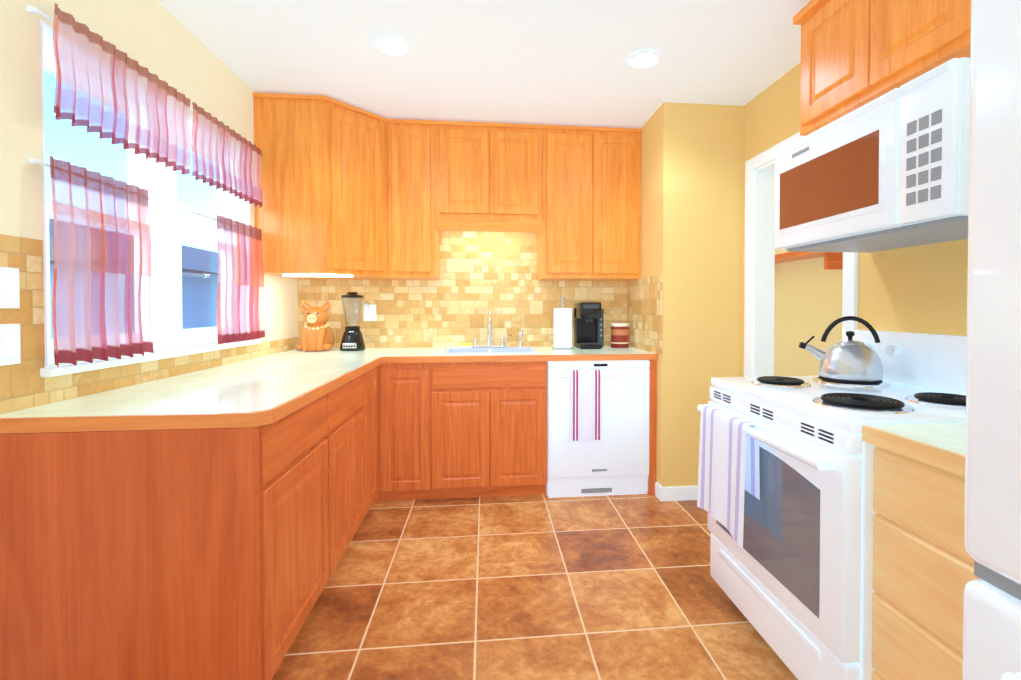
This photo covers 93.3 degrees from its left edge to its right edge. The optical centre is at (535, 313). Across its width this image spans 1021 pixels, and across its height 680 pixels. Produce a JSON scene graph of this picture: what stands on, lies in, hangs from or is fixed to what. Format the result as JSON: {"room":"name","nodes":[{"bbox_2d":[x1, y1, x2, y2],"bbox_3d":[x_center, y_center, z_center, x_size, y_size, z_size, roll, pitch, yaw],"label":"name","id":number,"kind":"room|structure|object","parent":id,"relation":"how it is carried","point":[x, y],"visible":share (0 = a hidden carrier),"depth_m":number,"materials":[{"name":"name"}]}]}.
{"room":"kitchen","nodes":[
{"label":"kitchen","id":0,"kind":"room"},
{"bbox_2d":[0,0,297,366],"bbox_3d":[-1.533,-0.041,0.831,0.160,2.490,5.650,0,1,-6],"label":"wall","id":1,"kind":"structure","parent":0,"point":[158,39],"depth_m":1.75,"materials":[{"name":"beige paint"}]},
{"bbox_2d":[27,6,216,220],"bbox_3d":[-1.575,-0.694,2.137,0.027,0.464,1.404,0,1,-6],"label":"curtain rod","id":2,"kind":"object","parent":1,"relation":"attached to","point":[30,9],"visible":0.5,"depth_m":1.48,"materials":[{"name":"white metal"}]},
{"bbox_2d":[50,156,153,366],"bbox_3d":[-1.496,-0.160,1.678,0.047,0.646,0.430,0,1,-6],"label":"tier","id":3,"kind":"object","parent":2,"relation":"hanging from","point":[101,298],"visible":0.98,"depth_m":1.64,"materials":[{"name":"pink fabric"}]},
{"bbox_2d":[53,3,190,174],"bbox_3d":[-1.500,-0.774,1.794,0.040,0.341,0.678,0,1,-6],"label":"curtain valance","id":4,"kind":"object","parent":2,"relation":"hanging from","point":[104,89],"visible":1,"depth_m":1.72,"materials":[{"name":"pink fabric"}]},
{"bbox_2d":[191,102,262,207],"bbox_3d":[-1.570,-0.783,2.492,0.038,0.341,0.678,0,1,-6],"label":"curtain valance","id":5,"kind":"object","parent":2,"relation":"hanging from","point":[225,158],"visible":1,"depth_m":2.40,"materials":[{"name":"pink fabric"}]},
{"bbox_2d":[217,214,264,343],"bbox_3d":[-1.593,-0.172,2.603,0.047,0.646,0.470,0,1,-6],"label":"tier","id":6,"kind":"object","parent":2,"relation":"hanging from","point":[240,302],"visible":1,"depth_m":2.57,"materials":[{"name":"pink fabric"}]},
{"bbox_2d":[40,19,249,366],"bbox_3d":[-1.669,-0.379,2.134,0.160,1.071,1.322,0,1,-6],"label":"window","id":7,"kind":"structure","parent":1,"relation":"in","point":[157,181],"depth_m":2.10,"materials":[{"name":"white"}]},
{"bbox_2d":[40,339,259,376],"bbox_3d":[-1.619,0.170,2.147,0.140,0.028,1.380,0,1,-6],"label":"window sill","id":8,"kind":"structure","parent":1,"relation":"attached to","point":[61,369],"depth_m":1.82,"materials":[{"name":"white"}]},
{"bbox_2d":[0,234,299,413],"bbox_3d":[-1.608,0.015,2.378,0.010,0.504,2.220,0,1,-6],"label":"backsplash","id":9,"kind":"structure","parent":1,"relation":"attached to","point":[22,386],"depth_m":1.47,"materials":[{"name":"tile"}]},
{"bbox_2d":[0,267,19,307],"bbox_3d":[-1.490,-0.073,1.358,0.010,0.116,0.072,0,1,-6],"label":"light switch","id":10,"kind":"object","parent":9,"relation":"attached to","point":[9,289],"visible":1,"depth_m":1.36,"materials":[{"name":"white plastic"}]},
{"bbox_2d":[0,324,20,365],"bbox_3d":[-1.490,0.087,1.360,0.010,0.116,0.072,0,1,-6],"label":"light switch","id":11,"kind":"object","parent":9,"relation":"attached to","point":[9,344],"visible":1,"depth_m":1.36,"materials":[{"name":"white plastic"}]},
{"bbox_2d":[297,279,552,347],"bbox_3d":[-0.513,-0.081,3.702,2.463,2.490,0.150,0,1,-6],"label":"wall","id":12,"kind":"structure","parent":0,"point":[362,279],"depth_m":3.53,"materials":[{"name":"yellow paint"}]},
{"bbox_2d":[253,93,396,279],"bbox_3d":[-1.345,-0.770,3.196,0.702,1.067,0.660,0,1,-6],"label":"upper cabinet","id":13,"kind":"object","parent":12,"relation":"attached to","point":[321,212],"visible":0.96,"depth_m":2.89,"materials":[{"name":"brown wood"}]},
{"bbox_2d":[387,119,439,279],"bbox_3d":[-0.853,-0.779,3.404,0.312,1.055,0.348,0,1,-6],"label":"upper cabinet","id":14,"kind":"object","parent":12,"relation":"attached to","point":[413,244],"visible":0.96,"depth_m":3.24,"materials":[{"name":"brown wood"}]},
{"bbox_2d":[300,231,623,347],"bbox_3d":[-0.505,-0.192,3.619,2.461,0.884,0.010,0,1,-6],"label":"backsplash","id":15,"kind":"structure","parent":12,"relation":"attached to","point":[483,274],"depth_m":3.62,"materials":[{"name":"tile"}]},
{"bbox_2d":[364,305,375,320],"bbox_3d":[-1.217,-0.008,3.537,0.090,0.120,0.010,0,1,-6],"label":"electrical outlet","id":16,"kind":"object","parent":15,"relation":"attached to","point":[371,316],"visible":0.96,"depth_m":3.54,"materials":[{"name":"white plastic"}]},
{"bbox_2d":[435,121,541,231],"bbox_3d":[-0.332,-0.939,3.456,0.731,0.736,0.348,0,1,-6],"label":"upper cabinet","id":17,"kind":"object","parent":12,"relation":"attached to","point":[488,176],"visible":0.98,"depth_m":3.29,"materials":[{"name":"brown wood"}]},
{"bbox_2d":[537,125,641,280],"bbox_3d":[0.384,-0.781,3.533,0.705,1.055,0.348,0,1,-6],"label":"upper cabinet","id":18,"kind":"object","parent":12,"relation":"attached to","point":[591,203],"visible":0.98,"depth_m":3.36,"materials":[{"name":"brown wood"}]},
{"bbox_2d":[156,0,810,128],"bbox_3d":[0.486,-1.327,1.602,4.620,0.060,7.200,0,1,-6],"label":"ceiling","id":19,"kind":"structure","parent":0,"point":[548,62],"depth_m":2.41,"materials":[{"name":"white paint"}]},
{"bbox_2d":[370,34,413,57],"bbox_3d":[-0.697,-1.301,2.344,0.206,0.009,0.206,0,1,-6],"label":"recessed light","id":20,"kind":"object","parent":19,"relation":"in","point":[392,45],"visible":1,"depth_m":2.34,"materials":[{"name":"white glass"}]},
{"bbox_2d":[623,49,663,70],"bbox_3d":[0.556,-1.303,2.474,0.206,0.009,0.206,0,1,-6],"label":"recessed light","id":21,"kind":"object","parent":19,"relation":"in","point":[643,59],"visible":1,"depth_m":2.47,"materials":[{"name":"white glass"}]},
{"bbox_2d":[271,493,797,679],"bbox_3d":[0.486,1.218,1.637,4.620,0.050,7.200,0,1,-6],"label":"floor","id":22,"kind":"structure","parent":0,"point":[545,587],"depth_m":2.00,"materials":[{"name":"tile"}]},
{"bbox_2d":[0,391,335,679],"bbox_3d":[-1.176,0.756,1.643,0.713,0.874,0.629,0,1,-6],"label":"base cabinet","id":23,"kind":"object","parent":22,"relation":"on","point":[196,554],"depth_m":1.34,"materials":[{"name":"brown wood"}]},
{"bbox_2d":[0,354,383,433],"bbox_3d":[-1.210,0.291,2.086,0.738,0.039,1.530,0,1,-6],"label":"countertop","id":24,"kind":"structure","parent":23,"relation":"on","point":[263,390],"depth_m":1.58,"materials":[{"name":"laminate"}]},
{"bbox_2d":[332,372,367,565],"bbox_3d":[-1.240,0.747,2.260,0.713,0.874,0.612,0,1,-6],"label":"base cabinet","id":25,"kind":"object","parent":22,"relation":"on","point":[349,400],"depth_m":2.30,"materials":[{"name":"brown wood"}]},
{"bbox_2d":[368,367,377,509],"bbox_3d":[-1.290,0.741,2.742,0.713,0.874,0.357,0,1,-6],"label":"base cabinet","id":26,"kind":"object","parent":22,"relation":"on","point":[372,374],"depth_m":2.76,"materials":[{"name":"brown wood"}]},
{"bbox_2d":[372,363,443,504],"bbox_3d":[-0.833,0.733,3.277,0.342,0.874,0.648,0,1,-6],"label":"base cabinet","id":27,"kind":"object","parent":22,"relation":"on","point":[410,396],"depth_m":2.96,"materials":[{"name":"brown wood"}]},
{"bbox_2d":[276,348,399,353],"bbox_3d":[-1.324,0.275,3.250,0.750,0.039,0.390,0,1,-6],"label":"countertop","id":28,"kind":"structure","parent":27,"relation":"on","point":[290,351],"depth_m":3.42,"materials":[{"name":"laminate"}]},
{"bbox_2d":[295,301,333,351],"bbox_3d":[-1.505,0.084,3.317,0.240,0.340,0.230,0,1,-6],"label":"cookie jar","id":29,"kind":"object","parent":28,"relation":"on","point":[317,335],"visible":1,"depth_m":3.24,"materials":[{"name":"orange ceramic"}]},
{"bbox_2d":[340,292,369,350],"bbox_3d":[-1.255,0.051,3.350,0.205,0.404,0.170,0,1,-6],"label":"blender","id":30,"kind":"object","parent":28,"relation":"on","point":[352,339],"visible":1,"depth_m":3.30,"materials":[{"name":"black plastic"}]},
{"bbox_2d":[292,346,657,362],"bbox_3d":[-0.471,0.274,3.298,2.459,0.039,0.668,0,1,-6],"label":"countertop","id":31,"kind":"structure","parent":27,"relation":"on","point":[546,353],"depth_m":3.06,"materials":[{"name":"laminate"}]},
{"bbox_2d":[460,343,471,346],"bbox_3d":[-0.512,0.230,3.581,0.100,0.028,0.050,0,1,-6],"label":"sponge","id":32,"kind":"object","parent":31,"relation":"on","point":[466,344],"visible":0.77,"depth_m":3.56,"materials":[{"name":"yellow"}]},
{"bbox_2d":[440,347,538,353],"bbox_3d":[-0.316,0.335,3.346,0.640,0.174,0.450,0,1,-6],"label":"sink","id":33,"kind":"object","parent":31,"relation":"in","point":[458,350],"visible":0.19,"depth_m":3.48,"materials":[{"name":"white ceramic"}]},
{"bbox_2d":[472,312,523,347],"bbox_3d":[-0.270,0.115,3.472,0.380,0.262,0.189,0,1,-6],"label":"faucet","id":34,"kind":"object","parent":31,"relation":"on","point":[489,342],"visible":1,"depth_m":3.52,"materials":[{"name":"silver metal"}]},
{"bbox_2d":[552,297,573,349],"bbox_3d":[0.197,0.063,3.451,0.156,0.377,0.156,0,1,-6],"label":"paper towel holder","id":35,"kind":"object","parent":31,"relation":"on","point":[562,328],"visible":1,"depth_m":3.39,"materials":[{"name":"white paper"}]},
{"bbox_2d":[574,302,603,348],"bbox_3d":[0.406,0.083,3.554,0.200,0.335,0.260,0,1,-6],"label":"coffee maker","id":36,"kind":"object","parent":31,"relation":"on","point":[588,325],"visible":0.96,"depth_m":3.55,"materials":[{"name":"black plastic"}]},
{"bbox_2d":[611,323,628,347],"bbox_3d":[0.628,0.160,3.588,0.136,0.180,0.136,0,1,-6],"label":"can","id":37,"kind":"object","parent":31,"relation":"on","point":[619,335],"visible":1,"depth_m":3.53,"materials":[{"name":"red"}]},
{"bbox_2d":[546,360,649,497],"bbox_3d":[0.380,0.733,3.351,0.657,0.872,0.675,0,1,-6],"label":"dishwasher","id":38,"kind":"object","parent":22,"relation":"on","point":[614,460],"visible":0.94,"depth_m":3.07,"materials":[{"name":"white metal"}]},
{"bbox_2d":[569,369,602,440],"bbox_3d":[0.317,0.569,3.013,0.208,0.440,0.039,0,1,-6],"label":"towel","id":39,"kind":"object","parent":38,"relation":"hanging from","point":[585,391],"visible":1,"depth_m":3.00,"materials":[{"name":"white fabric"}]},
{"bbox_2d":[697,330,966,679],"bbox_3d":[1.078,0.633,1.647,0.772,1.120,0.774,0,1,-6],"label":"range","id":40,"kind":"object","parent":22,"relation":"on","point":[792,578],"visible":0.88,"depth_m":1.43,"materials":[{"name":"white metal"}]},
{"bbox_2d":[697,404,759,548],"bbox_3d":[0.690,0.567,1.747,0.062,0.410,0.335,0,1,-6],"label":"towel","id":41,"kind":"object","parent":40,"relation":"hanging from","point":[728,473],"visible":0.94,"depth_m":1.70,"materials":[{"name":"white fabric"}]},
{"bbox_2d":[799,316,883,381],"bbox_3d":[1.183,0.127,1.851,0.270,0.238,0.212,0,1,-6],"label":"kettle","id":42,"kind":"object","parent":40,"relation":"on","point":[850,359],"visible":1,"depth_m":1.80,"materials":[{"name":"silver metal"}]},
{"bbox_2d":[871,446,978,679],"bbox_3d":[1.198,0.764,1.060,0.658,0.874,0.413,0,1,-6],"label":"base cabinet","id":43,"kind":"object","parent":22,"relation":"on","point":[923,575],"visible":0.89,"depth_m":1.09,"materials":[{"name":"brown wood"}]},
{"bbox_2d":[862,423,965,476],"bbox_3d":[1.188,0.306,1.053,0.678,0.039,0.413,0,1,-6],"label":"countertop","id":44,"kind":"structure","parent":43,"relation":"on","point":[940,445],"depth_m":1.11,"materials":[{"name":"laminate"}]},
{"bbox_2d":[962,0,1020,679],"bbox_3d":[1.126,0.328,0.377,0.907,1.765,0.905,0,1,-6],"label":"fridge","id":45,"kind":"object","parent":22,"relation":"on","point":[992,604],"visible":1,"depth_m":0.73,"materials":[{"name":"white metal"}]},
{"bbox_2d":[635,102,743,486],"bbox_3d":[1.075,-0.078,3.490,0.652,2.490,0.900,0,1,-6],"label":"wall","id":46,"kind":"structure","parent":0,"point":[692,187],"depth_m":3.04,"materials":[{"name":"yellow paint"}]},
{"bbox_2d":[624,275,662,354],"bbox_3d":[0.753,0.002,3.375,0.010,0.502,0.725,0,1,-6],"label":"backsplash","id":47,"kind":"structure","parent":46,"relation":"attached to","point":[643,297],"depth_m":3.30,"materials":[{"name":"tile"}]},
{"bbox_2d":[657,484,697,500],"bbox_3d":[1.042,1.131,3.049,0.521,0.085,0.024,0,1,-6],"label":"baseboard","id":48,"kind":"structure","parent":46,"relation":"attached to","point":[680,493],"depth_m":3.02,"materials":[{"name":"white wood"}]},
{"bbox_2d":[774,249,842,375],"bbox_3d":[2.510,-0.073,3.138,0.120,2.490,4.440,0,1,-6],"label":"wall","id":49,"kind":"structure","parent":0,"point":[807,299],"depth_m":4.16,"materials":[{"name":"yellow paint"}]},
{"bbox_2d":[775,252,842,269],"bbox_3d":[2.216,-0.426,4.107,0.258,0.170,1.400,0,1,-6],"label":"shelf","id":50,"kind":"object","parent":49,"relation":"attached to","point":[833,260],"visible":0.26,"depth_m":3.72,"materials":[{"name":"brown wood"}]},
{"bbox_2d":[743,62,967,376],"bbox_3d":[1.630,-0.039,0.708,0.125,2.490,4.750,0,1,-6],"label":"wall","id":51,"kind":"structure","parent":0,"point":[920,289],"depth_m":1.93,"materials":[{"name":"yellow paint"}]},
{"bbox_2d":[744,132,857,376],"bbox_3d":[1.427,0.120,2.575,0.144,2.120,0.900,0,1,-6],"label":"trim","id":52,"kind":"structure","parent":51,"relation":"attached to","point":[759,268],"depth_m":2.93,"materials":[{"name":"white"}]},
{"bbox_2d":[774,57,969,252],"bbox_3d":[1.246,-0.461,1.650,0.434,0.416,0.770,0,1,-6],"label":"microwave","id":53,"kind":"object","parent":51,"relation":"attached to","point":[889,170],"visible":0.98,"depth_m":1.47,"materials":[{"name":"white plastic"}]},
{"bbox_2d":[793,0,970,135],"bbox_3d":[1.292,-0.990,1.648,0.346,0.495,0.785,0,1,-6],"label":"upper cabinet","id":54,"kind":"object","parent":51,"relation":"attached to","point":[855,54],"visible":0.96,"depth_m":1.65,"materials":[{"name":"brown wood"}]},
{"label":"outside","id":55,"kind":"structure","parent":0,"visible":0},
{"bbox_3d":[-21.595,4.208,7.822,38.030,0.200,80.000,0,1,-6],"label":"ground","id":56,"kind":"structure","parent":55,"visible":0},
{"bbox_2d":[49,218,217,338],"bbox_3d":[-11.164,0.920,14.143,7.100,6.200,12.500,0,1,-6],"label":"house","id":57,"kind":"structure","parent":56,"relation":"on","point":[201,277],"depth_m":11.29,"materials":[{"name":"blue"}]}
]}

